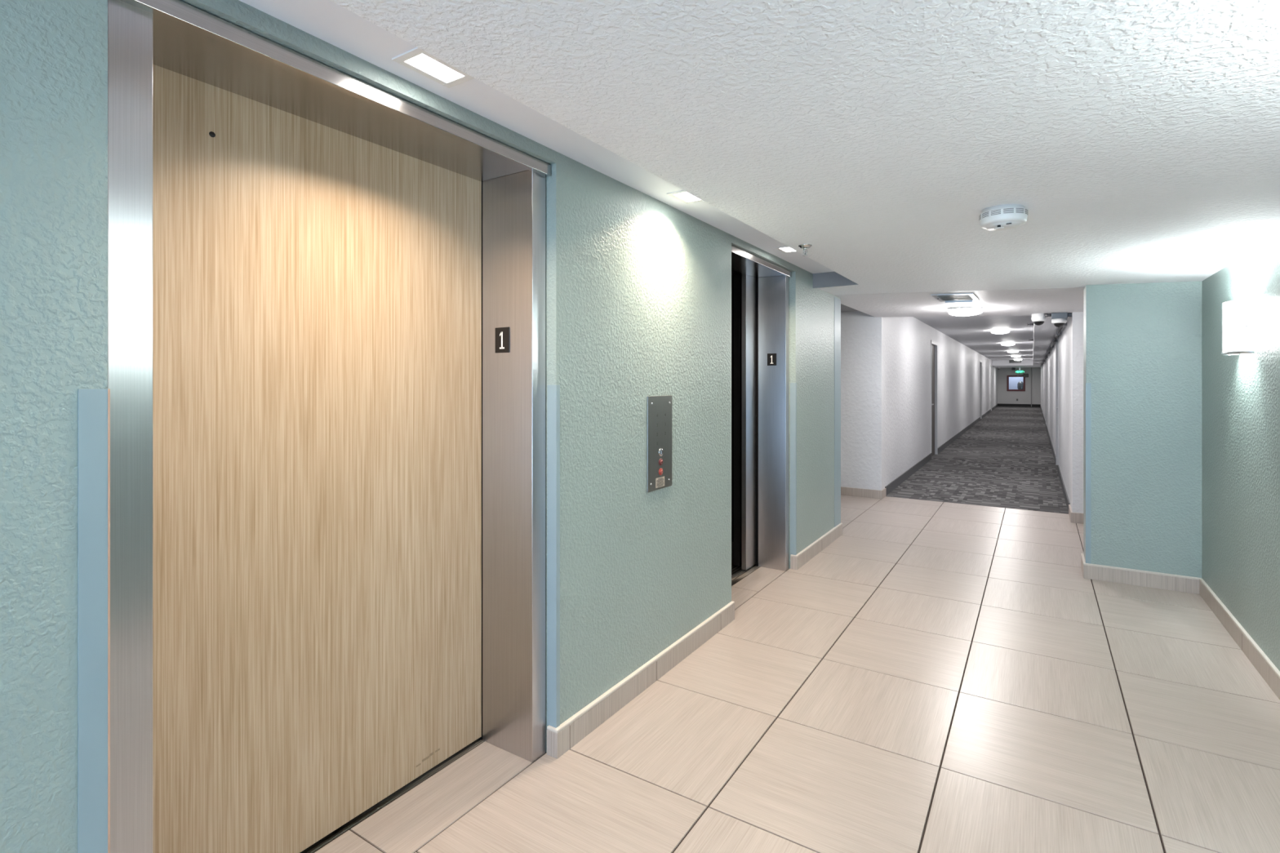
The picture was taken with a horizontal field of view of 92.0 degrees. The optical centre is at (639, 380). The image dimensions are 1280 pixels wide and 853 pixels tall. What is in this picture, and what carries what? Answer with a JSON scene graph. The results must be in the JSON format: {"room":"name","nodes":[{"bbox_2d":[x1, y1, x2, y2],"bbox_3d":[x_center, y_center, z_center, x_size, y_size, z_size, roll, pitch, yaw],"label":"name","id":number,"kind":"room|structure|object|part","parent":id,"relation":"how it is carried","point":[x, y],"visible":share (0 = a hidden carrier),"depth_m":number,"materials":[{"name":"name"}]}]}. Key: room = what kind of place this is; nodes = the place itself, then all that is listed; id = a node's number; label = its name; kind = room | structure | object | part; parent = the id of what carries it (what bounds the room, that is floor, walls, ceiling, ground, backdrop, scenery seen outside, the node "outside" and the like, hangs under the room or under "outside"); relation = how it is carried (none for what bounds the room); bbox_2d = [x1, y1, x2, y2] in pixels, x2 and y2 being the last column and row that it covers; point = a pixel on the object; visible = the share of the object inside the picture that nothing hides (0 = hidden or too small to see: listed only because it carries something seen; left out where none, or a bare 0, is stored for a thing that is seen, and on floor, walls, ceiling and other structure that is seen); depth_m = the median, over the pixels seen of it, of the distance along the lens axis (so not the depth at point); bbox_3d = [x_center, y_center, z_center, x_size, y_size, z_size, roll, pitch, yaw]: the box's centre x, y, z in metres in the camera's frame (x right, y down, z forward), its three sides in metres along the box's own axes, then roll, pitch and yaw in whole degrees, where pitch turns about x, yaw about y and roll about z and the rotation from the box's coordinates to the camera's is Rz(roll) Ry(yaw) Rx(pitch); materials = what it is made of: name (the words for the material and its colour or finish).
{"room":"elevator lobby","nodes":[
{"label":"elevator lobby","id":0,"kind":"room"},
{"bbox_2d":[0,0,840,852],"bbox_3d":[-1.398,0.042,1.953,1.515,2.750,9.400,0,0,33],"label":"wall","id":1,"kind":"structure","parent":0,"point":[638,286],"depth_m":2.26,"materials":[{"name":"teal paint"}]},
{"bbox_2d":[77,388,110,852],"bbox_3d":[-1.032,0.639,1.159,0.046,1.249,0.046,0,0,33],"label":"guard","id":2,"kind":"object","parent":1,"relation":"attached to","point":[93,404],"visible":1,"depth_m":1.15,"materials":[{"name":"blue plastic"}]},
{"bbox_2d":[107,0,551,852],"bbox_3d":[-0.819,0.282,1.818,0.354,2.230,1.276,0,0,33],"label":"elevator","id":3,"kind":"object","parent":1,"relation":"attached to","point":[327,467],"visible":0.94,"depth_m":1.76,"materials":[{"name":"beige wood"}]},
{"bbox_3d":[-0.928,0.261,1.879,0.035,2.188,1.169,0,0,33],"label":"door","id":4,"kind":"part","parent":3,"relation":"part of","materials":[{"name":"brown wood"}]},
{"bbox_3d":[-0.919,1.381,1.884,0.054,0.032,1.147,0,0,33],"label":"sill","id":5,"kind":"part","parent":3,"relation":"part of","materials":[{"name":"metal"}]},
{"bbox_2d":[495,327,509,352],"bbox_3d":[-0.510,-0.151,2.288,0.073,0.094,0.004,0,0,33],"label":"number plate","id":6,"kind":"object","parent":3,"relation":"attached to","point":[502,334],"visible":1,"depth_m":2.29,"materials":[{"name":"black plastic"}]},
{"bbox_2d":[546,384,559,728],"bbox_3d":[-0.317,0.639,2.268,0.044,1.249,0.020,0,0,33],"label":"guard","id":7,"kind":"object","parent":1,"relation":"attached to","point":[553,391],"visible":1,"depth_m":2.26,"materials":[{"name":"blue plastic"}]},
{"bbox_2d":[647,395,671,492],"bbox_3d":[0.096,0.285,2.861,0.014,0.431,0.218,0,0,33],"label":"panel","id":8,"kind":"object","parent":1,"relation":"attached to","point":[659,407],"visible":1,"depth_m":2.85,"materials":[{"name":"metal"}]},
{"bbox_2d":[656,477,664,486],"bbox_3d":[0.094,0.470,2.859,0.001,0.036,0.068,0,0,33],"label":"print","id":9,"kind":"object","parent":8,"relation":"attached to","point":[660,481],"depth_m":2.86,"materials":[{"name":"grey"}]},
{"bbox_2d":[658,448,663,456],"bbox_3d":[0.098,0.331,2.862,0.004,0.035,0.035,0,0,33],"label":"switch","id":10,"kind":"object","parent":8,"relation":"attached to","point":[660,450],"depth_m":2.86,"materials":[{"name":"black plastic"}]},
{"bbox_2d":[546,522,842,759],"bbox_3d":[-0.766,1.315,1.553,0.052,0.103,9.412,0,0,33],"label":"baseboard","id":11,"kind":"structure","parent":1,"relation":"attached to","point":[560,740],"depth_m":2.72,"materials":[{"name":"tile"}]},
{"bbox_2d":[731,244,791,586],"bbox_3d":[-0.005,0.132,4.505,1.894,2.530,2.200,0,0,33],"label":"elevator","id":12,"kind":"object","parent":1,"relation":"attached to","point":[759,286],"visible":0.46,"depth_m":4.50,"materials":[{"name":"silver metal"}]},
{"bbox_3d":[0.762,0.287,4.620,0.050,2.140,0.195,0,0,33],"label":"door","id":13,"kind":"part","parent":12,"relation":"part of","materials":[{"name":"black"}]},
{"bbox_3d":[0.549,1.381,4.183,0.175,0.032,0.980,0,0,33],"label":"sill","id":14,"kind":"part","parent":12,"relation":"part of","materials":[{"name":"metal"}]},
{"bbox_3d":[0.812,0.287,4.535,0.035,2.140,0.245,0,0,33],"label":"door","id":15,"kind":"part","parent":12,"relation":"part of","materials":[{"name":"silver metal"}]},
{"bbox_2d":[767,353,776,365],"bbox_3d":[0.958,-0.155,4.489,0.070,0.088,0.004,0,0,33],"label":"number plate","id":16,"kind":"object","parent":12,"relation":"attached to","point":[771,357],"visible":1,"depth_m":4.49,"materials":[{"name":"black plastic"}]},
{"bbox_2d":[790,382,796,555],"bbox_3d":[1.117,0.639,4.495,0.044,1.249,0.022,0,0,33],"label":"guard","id":17,"kind":"object","parent":1,"relation":"attached to","point":[793,385],"visible":1,"depth_m":4.48,"materials":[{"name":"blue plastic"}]},
{"bbox_2d":[813,271,858,288],"bbox_3d":[1.493,-0.779,4.726,0.345,0.114,0.006,0,0,33],"label":"trim","id":18,"kind":"structure","parent":1,"relation":"attached to","point":[828,279],"depth_m":4.75,"materials":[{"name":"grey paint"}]},
{"bbox_2d":[834,297,840,527],"bbox_3d":[1.731,0.271,5.411,0.002,1.987,0.202,0,0,33],"label":"guard","id":19,"kind":"object","parent":1,"relation":"attached to","point":[837,301],"visible":1,"depth_m":5.39,"materials":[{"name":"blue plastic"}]},
{"bbox_2d":[239,0,834,273],"bbox_3d":[-0.922,-1.085,1.081,0.460,0.497,8.750,0,0,33],"label":"ceiling","id":20,"kind":"structure","parent":0,"point":[326,20],"depth_m":1.89,"materials":[{"name":"white paint"}]},
{"bbox_2d":[391,47,474,88],"bbox_3d":[-0.547,-0.835,1.648,0.112,0.005,0.184,0,0,33],"label":"recessed light","id":21,"kind":"object","parent":20,"relation":"in","point":[417,60],"visible":0.75,"depth_m":1.64,"materials":[{"name":"white plastic"}]},
{"bbox_2d":[666,190,702,204],"bbox_3d":[0.215,-0.835,2.799,0.112,0.005,0.184,0,0,33],"label":"recessed light","id":22,"kind":"object","parent":20,"relation":"in","point":[682,196],"visible":0.64,"depth_m":2.80,"materials":[{"name":"white"}]},
{"bbox_2d":[774,245,796,253],"bbox_3d":[0.941,-0.835,3.919,0.112,0.005,0.184,0,0,33],"label":"recessed light","id":23,"kind":"object","parent":20,"relation":"in","point":[785,249],"visible":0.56,"depth_m":3.92,"materials":[{"name":"white"}]},
{"bbox_2d":[314,406,1279,852],"bbox_3d":[9.251,1.425,15.553,4.700,0.124,43.800,0,0,33],"label":"floor","id":24,"kind":"structure","parent":0,"point":[939,677],"depth_m":2.47,"materials":[{"name":"tile"}]},
{"bbox_2d":[330,0,1279,317],"bbox_3d":[1.059,-0.966,1.441,3.400,0.735,11.500,0,0,33],"label":"ceiling","id":25,"kind":"structure","parent":0,"point":[1139,140],"depth_m":1.62,"materials":[{"name":"paint"}]},
{"bbox_2d":[798,244,812,256],"bbox_3d":[0.875,-0.691,3.272,0.072,0.057,0.072,0,0,33],"label":"sprinkler","id":26,"kind":"object","parent":25,"relation":"attached to","point":[804,246],"visible":1,"depth_m":3.26,"materials":[{"name":"silver metal"}]},
{"bbox_2d":[930,293,979,302],"bbox_3d":[2.633,-0.686,5.149,0.313,0.033,0.500,0,0,33],"label":"ceiling vent","id":27,"kind":"object","parent":25,"relation":"in","point":[962,297],"visible":1,"depth_m":5.13,"materials":[{"name":"metal"}]},
{"bbox_3d":[2.619,-0.688,5.127,0.241,0.017,0.286,0,0,33],"label":"blade","id":28,"kind":"part","parent":27,"relation":"part of","materials":[{"name":"metal"}]},
{"bbox_2d":[947,306,983,315],"bbox_3d":[3.128,-0.661,5.936,0.308,0.073,0.308,0,0,33],"label":"ceiling lamp","id":29,"kind":"object","parent":25,"relation":"attached to","point":[957,311],"visible":1,"depth_m":5.83,"materials":[{"name":"white glass"}]},
{"bbox_2d":[978,204,1027,231],"bbox_3d":[1.438,-0.637,2.446,0.167,0.086,0.167,0,0,33],"label":"smoke detector","id":30,"kind":"object","parent":25,"relation":"attached to","point":[1006,216],"visible":1,"depth_m":2.39,"materials":[{"name":"white plastic"}]},
{"bbox_2d":[1031,313,1046,325],"bbox_3d":[4.006,-0.614,6.204,0.128,0.114,0.128,0,0,33],"label":"dome camera","id":31,"kind":"object","parent":25,"relation":"attached to","point":[1038,319],"visible":1,"depth_m":6.17,"materials":[{"name":"white plastic"}]},
{"bbox_2d":[1044,313,1051,316],"bbox_3d":[4.052,-0.652,6.138,0.059,0.036,0.036,0,0,33],"label":"conduit","id":32,"kind":"object","parent":25,"relation":"attached to","point":[1045,314],"visible":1,"depth_m":6.13,"materials":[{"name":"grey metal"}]},
{"bbox_2d":[1051,312,1067,319],"bbox_3d":[4.127,-0.636,6.079,0.134,0.057,0.144,0,0,33],"label":"junction box","id":33,"kind":"object","parent":25,"relation":"attached to","point":[1054,315],"visible":0.88,"depth_m":6.02,"materials":[{"name":"grey metal"}]},
{"bbox_2d":[1051,318,1066,327],"bbox_3d":[4.126,-0.568,6.080,0.128,0.080,0.128,0,0,33],"label":"dome camera","id":34,"kind":"object","parent":33,"relation":"attached to","point":[1059,322],"visible":1,"depth_m":6.04,"materials":[{"name":"white plastic"}]},
{"bbox_2d":[840,303,858,311],"bbox_3d":[1.570,-1.078,6.761,1.500,0.510,2.100,0,0,33],"label":"ceiling","id":35,"kind":"structure","parent":0,"point":[843,308],"depth_m":7.08,"materials":[{"name":"grey paint"}]},
{"bbox_2d":[840,311,997,490],"bbox_3d":[10.482,0.042,20.493,1.520,2.750,30.760,0,0,33],"label":"wall","id":36,"kind":"structure","parent":0,"point":[886,361],"depth_m":7.88,"materials":[{"name":"white paint"}]},
{"bbox_2d":[840,486,885,498],"bbox_3d":[2.233,1.318,7.623,1.482,0.098,0.214,0,0,33],"label":"baseboard","id":37,"kind":"structure","parent":36,"relation":"attached to","point":[859,492],"depth_m":7.25,"materials":[{"name":"tile"}]},
{"bbox_2d":[930,340,937,456],"bbox_3d":[5.247,0.330,11.137,0.146,2.075,0.860,0,0,33],"label":"door","id":38,"kind":"structure","parent":36,"relation":"in","point":[934,345],"depth_m":11.40,"materials":[{"name":"grey paint"}]},
{"bbox_3d":[5.244,0.349,11.140,0.040,2.024,0.800,0,0,32],"label":"panel","id":39,"kind":"part","parent":38,"relation":"part of","materials":[{"name":"grey paint"}]},
{"bbox_2d":[884,404,997,495],"bbox_3d":[11.048,1.312,20.242,0.017,0.110,30.552,0,0,32],"label":"baseboard","id":40,"kind":"structure","parent":36,"relation":"attached to","point":[894,484],"depth_m":9.74,"materials":[{"name":"grey"}]},
{"bbox_2d":[979,360,982,418],"bbox_3d":[11.980,0.330,21.824,0.147,2.075,0.900,0,0,33],"label":"door","id":41,"kind":"structure","parent":36,"relation":"in","point":[980,362],"depth_m":22.14,"materials":[{"name":"grey paint"}]},
{"bbox_2d":[990,364,991,410],"bbox_3d":[15.711,0.330,27.747,0.147,2.075,0.900,0,0,33],"label":"door","id":42,"kind":"structure","parent":36,"relation":"in","point":[990,365],"depth_m":27.83,"materials":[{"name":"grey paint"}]},
{"bbox_2d":[991,360,1040,368],"bbox_3d":[18.640,-0.913,30.321,2.500,0.440,5.600,0,0,33],"label":"trim","id":43,"kind":"structure","parent":36,"relation":"attached to","point":[997,363],"depth_m":28.32,"materials":[{"name":"paint"}]},
{"bbox_2d":[1008,360,1021,363],"bbox_3d":[17.007,-0.875,28.001,0.455,0.125,0.070,0,0,33],"label":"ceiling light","id":44,"kind":"object","parent":43,"relation":"attached to","point":[1010,361],"visible":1,"depth_m":27.99,"materials":[{"name":"white plastic"}]},
{"bbox_2d":[1015,367,1024,373],"bbox_3d":[19.805,-0.534,32.203,0.400,0.322,0.035,0,0,33],"label":"exit sign","id":45,"kind":"object","parent":43,"relation":"hanging from","point":[1018,371],"visible":1,"depth_m":32.19,"materials":[{"name":"green plastic"}]},
{"bbox_3d":[19.806,-0.468,32.205,0.310,0.190,0.030,0,0,33],"label":"sign panel","id":46,"kind":"part","parent":45,"relation":"part of","materials":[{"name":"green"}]},
{"bbox_2d":[913,315,1033,359],"bbox_3d":[11.848,-1.138,19.679,2.600,0.390,30.850,0,0,33],"label":"ceiling","id":47,"kind":"structure","parent":0,"point":[974,332],"depth_m":12.30,"materials":[{"name":"paint"}]},
{"bbox_2d":[991,329,1009,333],"bbox_3d":[6.699,-0.910,11.487,0.308,0.073,0.308,0,0,33],"label":"ceiling lamp","id":48,"kind":"object","parent":47,"relation":"attached to","point":[994,331],"visible":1,"depth_m":11.38,"materials":[{"name":"white glass"}]},
{"bbox_2d":[1000,342,1015,346],"bbox_3d":[9.160,-0.910,15.374,0.308,0.073,0.308,0,0,33],"label":"ceiling lamp","id":49,"kind":"object","parent":47,"relation":"attached to","point":[1002,344],"visible":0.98,"depth_m":15.27,"materials":[{"name":"white glass"}]},
{"bbox_2d":[1007,350,1018,352],"bbox_3d":[11.627,-0.910,19.257,0.308,0.073,0.308,0,0,33],"label":"ceiling lamp","id":50,"kind":"object","parent":47,"relation":"attached to","point":[1008,351],"visible":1,"depth_m":19.15,"materials":[{"name":"white glass"}]},
{"bbox_2d":[997,367,1040,404],"bbox_3d":[20.059,0.042,32.709,2.500,2.750,0.150,0,0,33],"label":"wall","id":51,"kind":"structure","parent":0,"point":[1004,397],"depth_m":32.58,"materials":[{"name":"grey paint"}]},
{"bbox_2d":[1006,375,1025,391],"bbox_3d":[19.910,0.127,32.709,0.830,0.840,0.070,0,0,33],"label":"window","id":52,"kind":"structure","parent":51,"relation":"in","point":[1014,383],"depth_m":32.71,"materials":[{"name":"red"}]},
{"bbox_3d":[19.915,0.127,32.716,0.660,0.670,0.006,0,0,33],"label":"pane","id":53,"kind":"part","parent":52,"relation":"part of","materials":[{"name":"clear glass"}]},
{"bbox_2d":[997,403,1040,407],"bbox_3d":[20.011,1.297,32.644,1.950,0.140,0.020,0,0,33],"label":"baseboard","id":54,"kind":"structure","parent":51,"relation":"attached to","point":[998,405],"depth_m":32.62,"materials":[{"name":"black"}]},
{"bbox_2d":[1031,367,1031,406],"bbox_3d":[20.487,0.335,32.326,0.035,2.056,0.030,0,0,33],"label":"trim","id":55,"kind":"structure","parent":51,"relation":"attached to","point":[1031,367],"depth_m":32.31,"materials":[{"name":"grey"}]},
{"bbox_2d":[1040,311,1083,513],"bbox_3d":[12.554,0.042,19.004,0.130,2.750,31.021,0,0,32],"label":"wall","id":56,"kind":"structure","parent":0,"point":[1071,338],"depth_m":6.52,"materials":[{"name":"white paint"}]},
{"bbox_2d":[1042,363,1043,413],"bbox_3d":[16.014,0.330,24.460,0.140,2.075,0.900,0,0,33],"label":"door","id":57,"kind":"structure","parent":56,"relation":"in","point":[1042,363],"depth_m":24.11,"materials":[{"name":"grey paint"}]},
{"bbox_2d":[1045,357,1046,424],"bbox_3d":[12.039,0.330,18.218,0.140,2.075,0.900,0,0,33],"label":"door","id":58,"kind":"structure","parent":56,"relation":"in","point":[1046,357],"depth_m":17.87,"materials":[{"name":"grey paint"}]},
{"bbox_2d":[1032,316,1068,365],"bbox_3d":[10.990,-0.905,16.901,0.388,0.455,25.253,0,0,32],"label":"ceiling","id":59,"kind":"structure","parent":56,"relation":"attached to","point":[1044,334],"depth_m":10.06,"materials":[{"name":"paint"}]},
{"bbox_2d":[1040,322,1066,366],"bbox_3d":[11.043,-0.640,16.796,0.090,0.046,25.371,0,0,33],"label":"conduit","id":60,"kind":"object","parent":56,"relation":"attached to","point":[1059,332],"visible":0.76,"depth_m":9.75,"materials":[{"name":"grey metal"}]},
{"bbox_2d":[1040,404,1070,511],"bbox_3d":[12.615,1.312,19.227,0.017,0.110,30.560,0,0,32],"label":"baseboard","id":61,"kind":"structure","parent":56,"relation":"attached to","point":[1064,492],"depth_m":8.42,"materials":[{"name":"grey"}]},
{"bbox_2d":[1056,335,1058,465],"bbox_3d":[6.547,0.330,9.593,0.140,2.075,0.950,0,0,33],"label":"door","id":62,"kind":"structure","parent":56,"relation":"in","point":[1057,339],"depth_m":9.98,"materials":[{"name":"grey paint"}]},
{"bbox_2d":[1083,280,1201,577],"bbox_3d":[3.482,0.042,4.192,0.753,2.750,0.270,0,0,33],"label":"wall column","id":63,"kind":"structure","parent":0,"point":[1142,342],"depth_m":4.11,"materials":[{"name":"teal paint"}]},
{"bbox_2d":[1085,382,1091,564],"bbox_3d":[3.111,0.639,4.287,0.030,1.249,0.032,0,0,33],"label":"guard","id":64,"kind":"object","parent":63,"relation":"attached to","point":[1088,385],"visible":1,"depth_m":4.27,"materials":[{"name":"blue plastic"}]},
{"bbox_2d":[1080,553,1199,594],"bbox_3d":[3.413,1.315,4.237,0.618,0.103,0.300,0,0,33],"label":"baseboard","id":65,"kind":"structure","parent":63,"relation":"attached to","point":[1178,583],"depth_m":4.11,"materials":[{"name":"tile"}]},
{"bbox_2d":[1201,234,1279,671],"bbox_3d":[1.208,0.042,0.102,0.150,2.750,9.110,0,0,33],"label":"wall","id":66,"kind":"structure","parent":0,"point":[1241,393],"depth_m":3.14,"materials":[{"name":"teal paint"}]},
{"bbox_2d":[1221,298,1254,355],"bbox_3d":[3.008,-0.265,3.124,0.094,0.267,0.280,0,0,33],"label":"wall sconce","id":67,"kind":"object","parent":66,"relation":"attached to","point":[1238,316],"visible":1,"depth_m":3.04,"materials":[{"name":"white glass"}]},
{"bbox_3d":[3.006,-0.140,3.125,0.090,0.014,0.280,0,0,33],"label":"rail","id":68,"kind":"part","parent":67,"relation":"part of","materials":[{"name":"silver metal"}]},
{"bbox_3d":[2.950,-0.271,3.002,0.005,0.165,0.005,0,0,33],"label":"rod","id":69,"kind":"part","parent":67,"relation":"part of","materials":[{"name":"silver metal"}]},
{"bbox_2d":[1199,577,1279,700],"bbox_3d":[1.137,1.315,0.136,0.026,0.103,9.090,0,0,33],"label":"baseboard","id":70,"kind":"structure","parent":66,"relation":"attached to","point":[1260,660],"depth_m":3.10,"materials":[{"name":"tile"}]},
{"bbox_3d":[4.957,0.042,5.603,1.450,2.750,0.260,0,0,33],"label":"wall","id":71,"kind":"structure","parent":0,"visible":0},
{"bbox_2d":[1068,504,1083,524],"bbox_3d":[4.882,1.318,5.757,1.443,0.098,0.464,0,0,33],"label":"baseboard","id":72,"kind":"structure","parent":71,"relation":"attached to","point":[1075,517],"depth_m":5.93,"materials":[{"name":"tile"}]}
]}

